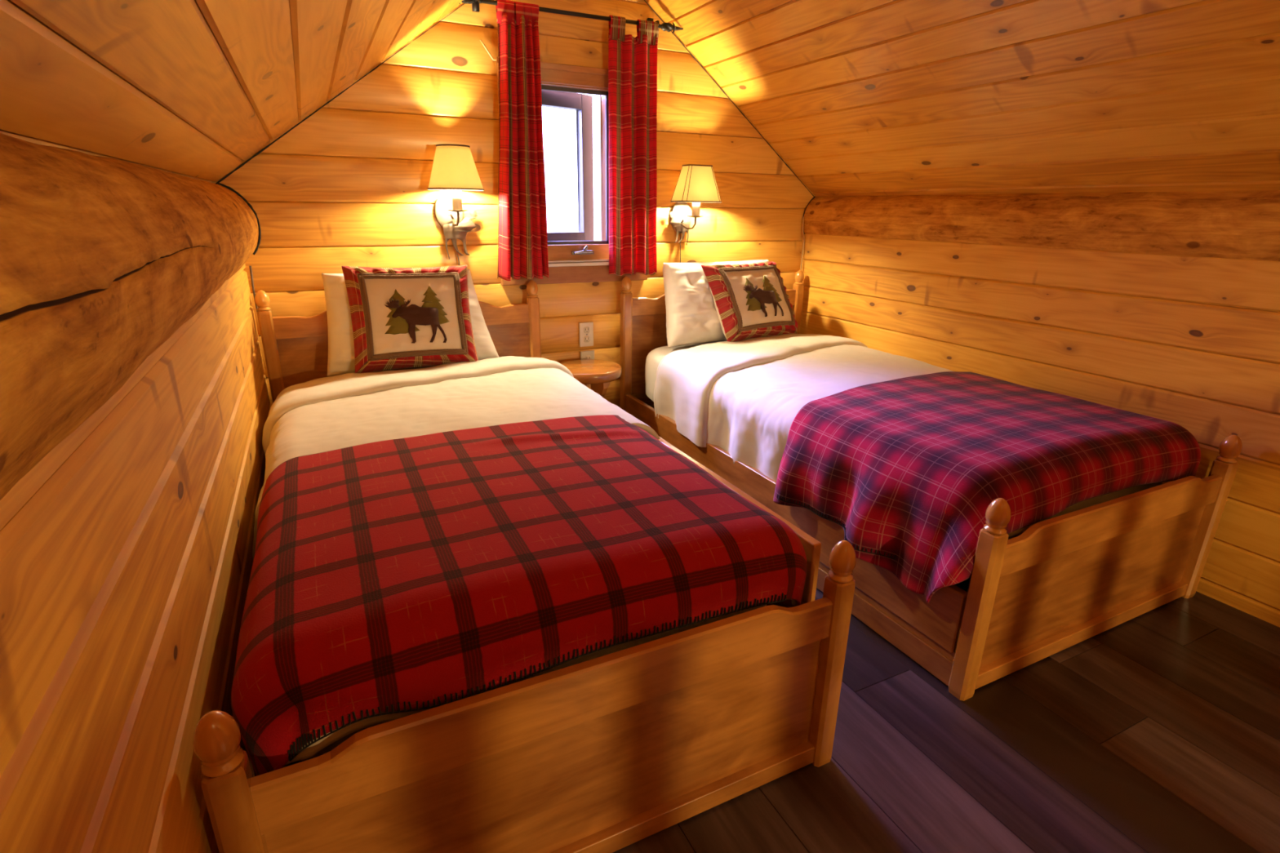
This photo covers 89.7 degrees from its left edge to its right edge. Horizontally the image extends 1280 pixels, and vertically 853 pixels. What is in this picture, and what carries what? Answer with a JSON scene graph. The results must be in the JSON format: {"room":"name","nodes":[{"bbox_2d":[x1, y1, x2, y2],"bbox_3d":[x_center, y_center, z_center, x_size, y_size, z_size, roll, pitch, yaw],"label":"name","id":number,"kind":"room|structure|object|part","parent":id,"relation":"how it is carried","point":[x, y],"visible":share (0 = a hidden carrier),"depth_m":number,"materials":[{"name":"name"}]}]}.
{"room":"cabin bedroom","nodes":[
{"label":"cabin bedroom","id":0,"kind":"room"},
{"bbox_2d":[0,263,270,852],"bbox_3d":[-0.418,0.551,0.505,0.018,1.174,4.800,-8,21,-25],"label":"wall","id":1,"kind":"structure","parent":0,"point":[126,560],"depth_m":0.70,"materials":[{"name":"brown wood"}]},
{"bbox_2d":[0,133,258,500],"bbox_3d":[-0.491,-0.019,0.293,0.313,0.310,4.760,-8,21,-25],"label":"log beam","id":2,"kind":"structure","parent":1,"relation":"attached to","point":[103,260],"depth_m":0.56,"materials":[{"name":"brown wood"}]},
{"bbox_2d":[212,0,814,408],"bbox_3d":[-0.247,-0.981,2.858,3.040,2.268,0.018,-8,21,-25],"label":"wall","id":3,"kind":"structure","parent":0,"point":[348,185],"depth_m":2.57,"materials":[{"name":"brown wood"}]},
{"bbox_2d":[217,182,261,254],"bbox_3d":[-1.431,-0.744,2.309,0.110,0.248,0.011,-8,21,-25],"label":"trim","id":4,"kind":"structure","parent":3,"relation":"attached to","point":[222,184],"depth_m":2.32,"materials":[{"name":"black"}]},
{"bbox_2d":[248,265,272,399],"bbox_3d":[-1.431,-0.159,2.494,0.011,0.904,0.011,-8,21,-25],"label":"cable","id":5,"kind":"object","parent":3,"relation":"attached to","point":[250,266],"visible":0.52,"depth_m":2.37,"materials":[{"name":"brown plastic"}]},
{"bbox_2d":[215,3,464,184],"bbox_3d":[-0.919,-1.360,2.367,1.252,0.909,0.007,-8,21,-25],"label":"trim","id":6,"kind":"structure","parent":3,"relation":"attached to","point":[374,68],"depth_m":2.31,"materials":[{"name":"black"}]},
{"bbox_2d":[427,143,484,265],"bbox_3d":[-0.717,-0.778,2.549,0.214,0.619,0.214,-8,21,-25],"label":"wall sconce","id":7,"kind":"object","parent":3,"relation":"attached to","point":[454,169],"visible":1,"depth_m":2.45,"materials":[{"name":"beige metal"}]},
{"bbox_3d":[-0.772,-0.869,2.600,0.112,0.144,0.017,-8,21,-25],"label":"plate","id":8,"kind":"part","parent":7,"relation":"part of","materials":[{"name":"gold metal"}]},
{"bbox_3d":[-0.713,-1.068,2.450,0.126,0.005,0.126,8,20,21],"label":"ribbon trim","id":9,"kind":"part","parent":7,"relation":"part of","materials":[{"name":"brown fabric"}]},
{"bbox_3d":[-0.743,-0.828,2.563,0.027,0.056,0.087,-10,21,-28],"label":"arm","id":10,"kind":"part","parent":7,"relation":"part of","materials":[{"name":"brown metal"}]},
{"bbox_3d":[-0.714,-0.995,2.475,0.208,0.154,0.208,-8,21,-25],"label":"lamp shade","id":11,"kind":"part","parent":7,"relation":"part of","materials":[{"name":"beige fabric"}]},
{"bbox_3d":[-0.715,-0.922,2.500,0.214,0.005,0.214,11,21,28],"label":"ribbon trim","id":12,"kind":"part","parent":7,"relation":"part of","materials":[{"name":"fabric"}]},
{"bbox_3d":[-0.716,-0.848,2.526,0.080,0.008,0.080,-8,21,-25],"label":"drip plate","id":13,"kind":"part","parent":7,"relation":"part of","materials":[{"name":"brown metal"}]},
{"bbox_2d":[480,39,647,285],"bbox_3d":[-0.334,-1.123,2.853,0.732,0.932,0.280,-8,21,-25],"label":"window","id":14,"kind":"structure","parent":3,"relation":"in","point":[573,257],"depth_m":2.89,"materials":[{"name":"brown wood"}]},
{"bbox_3d":[-0.279,-1.076,2.806,0.654,0.868,0.054,-8,21,-25],"label":"casing","id":15,"kind":"part","parent":14,"relation":"part of","materials":[{"name":"brown wood"}]},
{"bbox_3d":[-0.358,-1.164,2.927,0.322,0.648,0.045,-14,23,-36],"label":"sash","id":16,"kind":"part","parent":14,"relation":"part of","materials":[{"name":"grey"}]},
{"bbox_3d":[-0.288,-1.124,2.809,0.335,0.633,0.012,-8,21,-25],"label":"screen frame","id":17,"kind":"part","parent":14,"relation":"part of","materials":[{"name":"grey"}]},
{"bbox_3d":[-0.300,-1.110,2.839,0.373,0.745,0.132,-8,21,-25],"label":"frame","id":18,"kind":"part","parent":14,"relation":"part of","materials":[{"name":"brown wood"}]},
{"bbox_3d":[-0.275,-0.738,2.898,0.680,0.025,0.052,-8,21,-25],"label":"sill","id":19,"kind":"part","parent":14,"relation":"part of","materials":[{"name":"brown wood"}]},
{"bbox_3d":[-0.251,-0.788,2.873,0.105,0.039,0.042,-8,21,-25],"label":"crank handle","id":20,"kind":"part","parent":14,"relation":"part of","materials":[{"name":"silver metal"}]},
{"bbox_2d":[459,0,683,33],"bbox_3d":[-0.272,-1.641,2.549,0.986,0.065,0.097,-8,21,-25],"label":"curtain rod","id":21,"kind":"object","parent":3,"relation":"attached to","point":[665,26],"visible":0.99,"depth_m":2.53,"materials":[{"name":"black metal"}]},
{"bbox_2d":[495,0,548,280],"bbox_3d":[-0.491,-1.115,2.583,0.211,1.026,0.095,-8,21,-25],"label":"curtain","id":22,"kind":"object","parent":21,"relation":"hanging from","point":[522,239],"visible":1,"depth_m":2.58,"materials":[{"name":"red fabric"}]},
{"bbox_2d":[608,15,659,275],"bbox_3d":[-0.024,-1.183,2.799,0.227,1.029,0.072,-8,21,-25],"label":"curtain","id":23,"kind":"object","parent":21,"relation":"hanging from","point":[632,60],"visible":1,"depth_m":2.79,"materials":[{"name":"red fabric"}]},
{"bbox_2d":[578,321,593,346],"bbox_3d":[-0.252,-0.433,3.021,0.070,0.114,0.016,-8,21,-25],"label":"wall outlet","id":24,"kind":"object","parent":3,"relation":"attached to","point":[585,329],"visible":1,"depth_m":3.02,"materials":[{"name":"white plastic"}]},
{"bbox_2d":[583,336,589,342],"bbox_3d":[-0.250,-0.410,3.023,0.028,0.030,0.004,-8,21,-25],"label":"receptacle","id":25,"kind":"object","parent":24,"relation":"attached to","point":[586,339],"depth_m":3.02,"materials":[{"name":"grey plastic"}]},
{"bbox_2d":[583,326,589,333],"bbox_3d":[-0.249,-0.452,3.009,0.028,0.030,0.004,-8,21,-25],"label":"receptacle","id":26,"kind":"object","parent":24,"relation":"attached to","point":[586,329],"depth_m":3.01,"materials":[{"name":"grey plastic"}]},
{"bbox_2d":[580,350,594,359],"bbox_3d":[-0.250,-0.304,3.066,0.070,0.114,0.016,-8,21,-25],"label":"wall outlet","id":27,"kind":"object","parent":3,"relation":"attached to","point":[589,354],"visible":0.23,"depth_m":3.05,"materials":[{"name":"white plastic"}]},
{"bbox_2d":[585,355,591,359],"bbox_3d":[-0.247,-0.324,3.055,0.028,0.030,0.004,-8,21,-25],"label":"receptacle","id":28,"kind":"object","parent":27,"relation":"attached to","point":[587,357],"depth_m":3.05,"materials":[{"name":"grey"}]},
{"bbox_2d":[668,164,721,262],"bbox_3d":[0.250,-0.913,3.027,0.214,0.589,0.171,-8,21,-25],"label":"wall sconce","id":29,"kind":"object","parent":3,"relation":"attached to","point":[696,184],"visible":1,"depth_m":2.92,"materials":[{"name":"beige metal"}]},
{"bbox_3d":[0.196,-0.800,3.121,0.008,0.314,0.010,-8,21,-25],"label":"power cord","id":30,"kind":"part","parent":29,"relation":"part of","materials":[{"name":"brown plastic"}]},
{"bbox_3d":[0.197,-0.996,3.061,0.112,0.144,0.017,-8,21,-25],"label":"plate","id":31,"kind":"part","parent":29,"relation":"part of","materials":[{"name":"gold metal"}]},
{"bbox_3d":[0.229,-0.957,3.028,0.094,0.056,0.020,16,24,37],"label":"arm","id":32,"kind":"part","parent":29,"relation":"part of","materials":[{"name":"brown metal"}]},
{"bbox_3d":[0.258,-0.976,2.989,0.080,0.008,0.080,-8,21,-25],"label":"drip plate","id":33,"kind":"part","parent":29,"relation":"part of","materials":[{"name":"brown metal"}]},
{"bbox_3d":[0.259,-1.038,2.968,0.214,0.005,0.135,-8,21,-25],"label":"ribbon trim","id":34,"kind":"part","parent":29,"relation":"part of","materials":[{"name":"brown fabric"}]},
{"bbox_3d":[0.260,-1.110,2.943,0.208,0.154,0.129,-8,21,-25],"label":"lamp shade","id":35,"kind":"part","parent":29,"relation":"part of","materials":[{"name":"beige fabric"}]},
{"bbox_3d":[0.261,-1.183,2.918,0.126,0.005,0.081,-8,21,-25],"label":"ribbon trim","id":36,"kind":"part","parent":29,"relation":"part of","materials":[{"name":"brown fabric"}]},
{"bbox_2d":[644,0,813,196],"bbox_3d":[0.387,-1.552,2.979,1.202,0.909,0.006,-8,21,-25],"label":"trim","id":37,"kind":"structure","parent":3,"relation":"attached to","point":[644,0],"depth_m":2.99,"materials":[{"name":"black"}]},
{"bbox_2d":[800,216,804,270],"bbox_3d":[0.860,-0.584,3.539,0.027,1.089,0.022,-8,21,-25],"label":"cable","id":38,"kind":"object","parent":3,"relation":"attached to","point":[802,216],"visible":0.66,"depth_m":3.41,"materials":[{"name":"brown plastic"}]},
{"bbox_2d":[0,0,1279,196],"bbox_3d":[0.766,-0.788,0.658,2.842,1.054,4.800,-8,21,-25],"label":"ceiling","id":39,"kind":"structure","parent":0,"point":[856,97],"depth_m":1.80,"materials":[{"name":"brown wood"}]},
{"bbox_2d":[284,577,1279,852],"bbox_3d":[1.151,0.931,0.794,3.790,0.002,6.260,-8,21,-25],"label":"floor","id":40,"kind":"structure","parent":0,"point":[1157,731],"depth_m":1.39,"materials":[{"name":"brown wood"}]},
{"bbox_2d":[192,280,856,852],"bbox_3d":[-0.500,0.109,1.871,1.075,0.822,1.999,-8,21,-25],"label":"frame","id":41,"kind":"object","parent":40,"relation":"on","point":[607,753],"visible":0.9,"depth_m":1.10,"materials":[{"name":"brown wood"}]},
{"bbox_3d":[-0.532,0.640,0.889,0.047,0.447,0.047,-8,21,-25],"label":"post","id":42,"kind":"part","parent":41,"relation":"part of","materials":[{"name":"brown wood"}]},
{"bbox_3d":[-0.968,0.393,1.726,0.024,0.166,1.889,-8,21,-25],"label":"rail","id":43,"kind":"part","parent":41,"relation":"part of","materials":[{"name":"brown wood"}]},
{"bbox_3d":[-1.391,-0.075,2.493,0.047,0.748,0.047,-8,21,-25],"label":"post","id":44,"kind":"part","parent":41,"relation":"part of","materials":[{"name":"brown wood"}]},
{"bbox_3d":[-0.928,-0.444,2.607,0.983,0.104,0.022,-8,21,-25],"label":"headboard rail","id":45,"kind":"part","parent":41,"relation":"part of","materials":[{"name":"brown wood"}]},
{"bbox_3d":[-0.933,-0.212,2.690,0.983,0.392,0.009,-8,21,-25],"label":"headboard panel","id":46,"kind":"part","parent":41,"relation":"part of","materials":[{"name":"brown wood"}]},
{"bbox_3d":[-0.472,-0.210,2.924,0.047,0.748,0.047,-8,21,-25],"label":"post","id":47,"kind":"part","parent":41,"relation":"part of","materials":[{"name":"brown wood"}]},
{"bbox_2d":[302,367,766,761],"bbox_3d":[-0.511,0.129,1.899,0.974,0.244,1.852,-8,21,-25],"label":"mattress","id":48,"kind":"object","parent":41,"relation":"on","point":[616,648],"visible":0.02,"depth_m":1.14,"materials":[{"name":"white fabric"}]},
{"bbox_2d":[321,269,499,376],"bbox_3d":[-0.891,-0.417,2.512,0.656,0.366,0.224,-8,21,-25],"label":"pillow","id":49,"kind":"object","parent":48,"relation":"on","point":[341,360],"visible":0.19,"depth_m":2.36,"materials":[{"name":"white fabric"}]},
{"bbox_2d":[252,355,659,559],"bbox_3d":[-0.620,-0.011,2.091,1.102,0.242,0.949,-8,21,-25],"label":"duvet","id":50,"kind":"object","parent":48,"relation":"on","point":[335,412],"visible":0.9,"depth_m":1.98,"materials":[{"name":"fabric"}]},
{"bbox_2d":[341,264,478,373],"bbox_3d":[-0.851,-0.409,2.414,0.455,0.380,0.223,-8,21,-25],"label":"cushion","id":51,"kind":"object","parent":50,"relation":"on","point":[402,317],"visible":0.99,"depth_m":2.35,"materials":[{"name":"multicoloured fabric"}]},
{"bbox_3d":[-0.829,-0.409,2.368,0.362,0.305,0.126,-8,21,-25],"label":"braid trim","id":52,"kind":"part","parent":51,"relation":"part of","materials":[{"name":"brown fabric"}]},
{"bbox_2d":[231,414,806,776],"bbox_3d":[-0.271,0.282,1.430,1.026,0.345,0.865,-8,21,-25],"label":"blanket","id":53,"kind":"object","parent":48,"relation":"on","point":[392,580],"visible":0.99,"depth_m":1.12,"materials":[{"name":"red fabric"}]},
{"bbox_3d":[-0.071,0.428,1.056,0.983,0.102,0.024,-8,21,-25],"label":"footboard rail","id":54,"kind":"part","parent":41,"relation":"part of","materials":[{"name":"brown wood"}]},
{"bbox_3d":[-0.077,0.603,1.123,0.983,0.282,0.005,-8,21,-25],"label":"footboard panel","id":55,"kind":"part","parent":41,"relation":"part of","materials":[{"name":"brown wood"}]},
{"bbox_3d":[-0.075,0.758,1.168,0.983,0.043,0.025,-8,21,-25],"label":"footboard rail","id":56,"kind":"part","parent":41,"relation":"part of","materials":[{"name":"brown wood"}]},
{"bbox_3d":[-0.041,0.101,2.140,0.022,0.274,1.834,-8,21,-25],"label":"rail","id":57,"kind":"part","parent":41,"relation":"part of","materials":[{"name":"brown wood"}]},
{"bbox_3d":[0.387,0.505,1.321,0.047,0.447,0.047,-8,21,-25],"label":"post","id":58,"kind":"part","parent":41,"relation":"part of","materials":[{"name":"brown wood"}]},
{"bbox_2d":[560,359,622,399],"bbox_3d":[-0.231,-0.050,2.913,0.296,0.457,0.296,-8,21,-25],"label":"bedside table","id":59,"kind":"object","parent":40,"relation":"on","point":[599,374],"visible":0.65,"depth_m":2.79,"materials":[{"name":"brown wood"}]},
{"bbox_3d":[-0.228,-0.244,2.847,0.296,0.046,0.296,-8,21,-25],"label":"seat","id":60,"kind":"part","parent":59,"relation":"part of","materials":[{"name":"brown wood"}]},
{"bbox_3d":[-0.175,-0.007,2.860,0.022,0.411,0.110,-15,24,-39],"label":"leg","id":61,"kind":"part","parent":59,"relation":"part of","materials":[{"name":"brown wood"}]},
{"bbox_2d":[620,270,1242,701],"bbox_3d":[0.817,-0.086,2.490,1.062,0.822,1.999,-8,21,-25],"label":"frame","id":62,"kind":"object","parent":40,"relation":"on","point":[1068,580],"visible":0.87,"depth_m":1.73,"materials":[{"name":"brown wood"}]},
{"bbox_3d":[-0.068,-0.270,3.115,0.047,0.748,0.047,-8,21,-25],"label":"post","id":63,"kind":"part","parent":62,"relation":"part of","materials":[{"name":"brown wood"}]},
{"bbox_3d":[0.384,-0.407,3.309,0.971,0.392,0.009,-8,21,-25],"label":"headboard panel","id":64,"kind":"part","parent":62,"relation":"part of","materials":[{"name":"brown wood"}]},
{"bbox_3d":[0.389,-0.638,3.226,0.971,0.104,0.022,-8,21,-25],"label":"headboard rail","id":65,"kind":"part","parent":62,"relation":"part of","materials":[{"name":"brown wood"}]},
{"bbox_3d":[0.355,0.198,2.348,0.024,0.166,1.889,-8,21,-25],"label":"rail","id":66,"kind":"part","parent":62,"relation":"part of","materials":[{"name":"brown wood"}]},
{"bbox_3d":[0.840,-0.404,3.541,0.047,0.748,0.047,-8,21,-25],"label":"post","id":67,"kind":"part","parent":62,"relation":"part of","materials":[{"name":"brown wood"}]},
{"bbox_3d":[0.360,0.322,2.388,0.022,0.099,1.897,-8,21,-25],"label":"panel","id":68,"kind":"part","parent":62,"relation":"part of","materials":[{"name":"brown wood"}]},
{"bbox_2d":[644,340,1162,539],"bbox_3d":[0.807,-0.066,2.518,0.979,0.245,1.852,-8,21,-25],"label":"mattress","id":69,"kind":"object","parent":62,"relation":"on","point":[655,356],"visible":0.02,"depth_m":2.88,"materials":[{"name":"white fabric"}]},
{"bbox_2d":[662,259,768,347],"bbox_3d":[0.391,-0.599,3.087,0.642,0.376,0.249,-8,21,-25],"label":"pillow","id":70,"kind":"object","parent":69,"relation":"on","point":[691,314],"visible":0.41,"depth_m":2.94,"materials":[{"name":"white fabric"}]},
{"bbox_2d":[653,333,952,480],"bbox_3d":[0.723,-0.143,2.659,1.088,0.329,1.056,-8,21,-25],"label":"duvet","id":71,"kind":"object","parent":69,"relation":"on","point":[744,397],"visible":0.86,"depth_m":2.46,"materials":[{"name":"white fabric"}]},
{"bbox_2d":[701,261,797,342],"bbox_3d":[0.529,-0.593,3.038,0.476,0.346,0.253,-12,23,-34],"label":"cushion","id":72,"kind":"object","parent":71,"relation":"on","point":[751,300],"visible":0.99,"depth_m":2.95,"materials":[{"name":"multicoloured fabric"}]},
{"bbox_3d":[0.552,-0.601,2.996,0.384,0.279,0.158,-11,22,-31],"label":"braid trim","id":73,"kind":"part","parent":72,"relation":"part of","materials":[{"name":"brown fabric"}]},
{"bbox_2d":[773,371,1200,603],"bbox_3d":[1.028,0.108,1.990,1.122,0.349,0.789,-8,21,-25],"label":"blanket","id":74,"kind":"object","parent":69,"relation":"on","point":[910,469],"visible":0.95,"depth_m":1.72,"materials":[{"name":"red fabric"}]},
{"bbox_3d":[0.791,0.445,1.511,0.047,0.447,0.047,-8,21,-25],"label":"post","id":75,"kind":"part","parent":62,"relation":"part of","materials":[{"name":"brown wood"}]},
{"bbox_3d":[1.243,0.564,1.787,0.971,0.043,0.025,-8,21,-25],"label":"footboard rail","id":76,"kind":"part","parent":62,"relation":"part of","materials":[{"name":"brown wood"}]},
{"bbox_3d":[1.241,0.408,1.743,0.971,0.282,0.005,-8,21,-25],"label":"footboard panel","id":77,"kind":"part","parent":62,"relation":"part of","materials":[{"name":"brown wood"}]},
{"bbox_3d":[1.247,0.234,1.675,0.971,0.102,0.024,-8,21,-25],"label":"footboard rail","id":78,"kind":"part","parent":62,"relation":"part of","materials":[{"name":"brown wood"}]},
{"bbox_3d":[1.699,0.311,1.938,0.047,0.447,0.047,-8,21,-25],"label":"post","id":79,"kind":"part","parent":62,"relation":"part of","materials":[{"name":"brown wood"}]},
{"bbox_2d":[800,233,1279,627],"bbox_3d":[1.912,0.184,1.592,0.012,1.101,4.800,-8,21,-25],"label":"wall","id":80,"kind":"structure","parent":0,"point":[1192,343],"depth_m":2.14,"materials":[{"name":"brown wood"}]},
{"bbox_2d":[803,190,1279,261],"bbox_3d":[2.013,-0.416,1.460,0.279,0.278,4.760,-8,21,-25],"label":"beam","id":81,"kind":"structure","parent":80,"relation":"attached to","point":[1228,224],"depth_m":2.19,"materials":[{"name":"brown wood"}]}
]}

